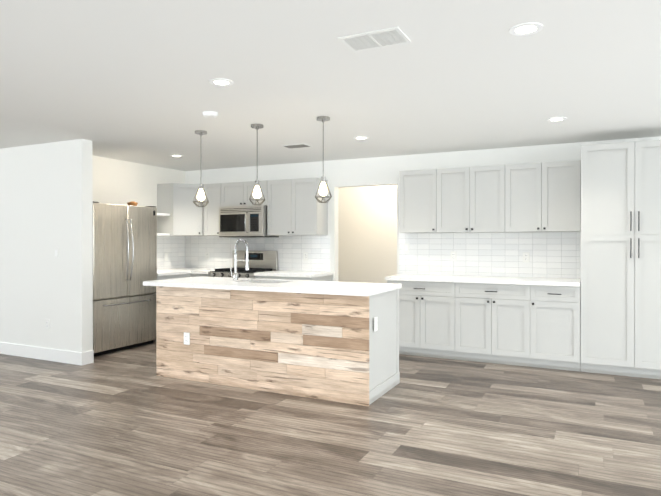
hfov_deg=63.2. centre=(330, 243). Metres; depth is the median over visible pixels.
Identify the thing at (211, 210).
upper cabinet
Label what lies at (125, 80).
ceiling
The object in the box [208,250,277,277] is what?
range
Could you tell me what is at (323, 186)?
pendant light
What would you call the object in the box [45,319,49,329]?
outlet
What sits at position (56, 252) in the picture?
light switch
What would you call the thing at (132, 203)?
basket
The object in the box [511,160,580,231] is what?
upper cabinet
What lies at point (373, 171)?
wall
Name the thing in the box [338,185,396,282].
doorway
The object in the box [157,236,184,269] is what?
backsplash
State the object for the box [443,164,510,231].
upper cabinet
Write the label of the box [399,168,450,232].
upper cabinet
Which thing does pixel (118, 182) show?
wall
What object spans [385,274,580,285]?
countertop
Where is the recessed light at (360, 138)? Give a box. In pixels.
[353,136,368,139]
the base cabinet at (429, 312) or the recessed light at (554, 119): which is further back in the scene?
the base cabinet at (429, 312)
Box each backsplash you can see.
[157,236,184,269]
[186,235,329,271]
[399,232,580,278]
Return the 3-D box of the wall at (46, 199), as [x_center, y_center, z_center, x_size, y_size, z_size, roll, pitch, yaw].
[-4.676,0.092,6.825,4.530,2.430,0.140,0,0,26]
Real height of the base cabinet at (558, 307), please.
0.876 m
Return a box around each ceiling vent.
[281,143,312,148]
[338,26,410,51]
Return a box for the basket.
[127,201,137,205]
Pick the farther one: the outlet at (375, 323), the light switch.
the light switch
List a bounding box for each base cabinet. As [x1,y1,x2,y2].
[153,272,192,341]
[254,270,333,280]
[387,282,460,359]
[461,282,536,366]
[537,286,580,371]
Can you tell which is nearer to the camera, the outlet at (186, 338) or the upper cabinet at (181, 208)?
the outlet at (186, 338)
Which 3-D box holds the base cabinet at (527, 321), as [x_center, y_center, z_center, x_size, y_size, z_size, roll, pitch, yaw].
[1.870,0.872,6.069,0.906,0.876,0.613,0,0,26]
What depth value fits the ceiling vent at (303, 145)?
6.17 m
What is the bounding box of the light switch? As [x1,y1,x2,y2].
[54,248,58,257]
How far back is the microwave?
7.46 m
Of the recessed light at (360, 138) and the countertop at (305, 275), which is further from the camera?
the countertop at (305, 275)
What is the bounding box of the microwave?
[219,205,278,236]
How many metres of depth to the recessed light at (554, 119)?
4.82 m
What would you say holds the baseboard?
attached to the wall at (46, 199)
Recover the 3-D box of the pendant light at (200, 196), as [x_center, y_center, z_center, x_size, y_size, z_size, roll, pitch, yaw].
[-1.295,-0.740,5.371,0.172,0.755,0.149,0,0,26]
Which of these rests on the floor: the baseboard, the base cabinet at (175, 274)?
the base cabinet at (175, 274)
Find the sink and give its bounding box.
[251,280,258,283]
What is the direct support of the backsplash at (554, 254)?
attached to the wall at (373, 171)
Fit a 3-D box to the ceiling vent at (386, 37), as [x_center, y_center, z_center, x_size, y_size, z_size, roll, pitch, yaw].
[0.240,-1.104,2.919,0.340,0.008,0.225,0,0,26]
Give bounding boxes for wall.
[0,139,92,352]
[92,155,184,207]
[185,136,660,280]
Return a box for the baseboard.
[0,342,93,364]
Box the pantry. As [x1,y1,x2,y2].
[580,140,660,378]
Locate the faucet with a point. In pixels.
(235, 275)
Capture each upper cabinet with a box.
[157,183,203,235]
[204,183,219,235]
[220,181,267,206]
[266,177,327,234]
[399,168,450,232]
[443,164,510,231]
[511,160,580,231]
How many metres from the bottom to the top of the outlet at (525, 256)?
0.116 m
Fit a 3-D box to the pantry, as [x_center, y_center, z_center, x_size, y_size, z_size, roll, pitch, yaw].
[3.072,0.162,5.460,0.950,2.300,0.648,0,0,26]
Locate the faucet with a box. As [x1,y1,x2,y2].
[230,239,248,279]
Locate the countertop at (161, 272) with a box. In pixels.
[157,269,172,275]
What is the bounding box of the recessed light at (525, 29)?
[509,22,542,35]
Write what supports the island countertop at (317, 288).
on the kitchen island
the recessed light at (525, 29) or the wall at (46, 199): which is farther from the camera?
the wall at (46, 199)
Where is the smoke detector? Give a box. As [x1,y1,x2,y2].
[202,111,217,117]
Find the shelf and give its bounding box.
[157,213,169,235]
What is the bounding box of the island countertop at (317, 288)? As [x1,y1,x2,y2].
[143,276,401,295]
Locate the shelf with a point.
(161, 214)
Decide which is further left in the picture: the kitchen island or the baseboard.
the baseboard
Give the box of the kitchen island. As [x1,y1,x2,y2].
[156,288,399,405]
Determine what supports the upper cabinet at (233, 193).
attached to the wall at (373, 171)
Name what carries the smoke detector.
attached to the ceiling
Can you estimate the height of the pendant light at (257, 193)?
0.755 m
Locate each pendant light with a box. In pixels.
[193,130,208,206]
[249,124,264,204]
[315,116,331,202]
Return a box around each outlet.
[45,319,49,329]
[184,332,189,344]
[374,317,377,331]
[523,252,528,261]
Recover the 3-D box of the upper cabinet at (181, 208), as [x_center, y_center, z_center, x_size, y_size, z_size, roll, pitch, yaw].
[-2.144,-0.490,8.023,0.610,0.755,0.618,0,0,26]
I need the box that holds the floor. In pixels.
[0,342,660,495]
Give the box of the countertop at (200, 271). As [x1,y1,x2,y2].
[173,268,214,275]
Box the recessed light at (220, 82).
[209,78,232,85]
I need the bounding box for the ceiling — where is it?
[0,0,660,170]
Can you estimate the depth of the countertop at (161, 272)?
7.23 m
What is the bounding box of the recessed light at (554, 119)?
[547,117,566,121]
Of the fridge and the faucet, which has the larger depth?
the fridge
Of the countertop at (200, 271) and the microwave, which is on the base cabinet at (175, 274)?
the countertop at (200, 271)
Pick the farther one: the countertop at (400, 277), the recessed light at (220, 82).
the countertop at (400, 277)
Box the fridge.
[93,201,156,356]
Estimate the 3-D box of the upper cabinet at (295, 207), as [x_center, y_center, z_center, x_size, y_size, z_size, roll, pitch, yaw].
[-0.455,-0.488,7.361,0.767,0.754,0.322,0,0,26]
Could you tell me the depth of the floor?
3.70 m
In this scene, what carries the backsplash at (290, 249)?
attached to the wall at (373, 171)

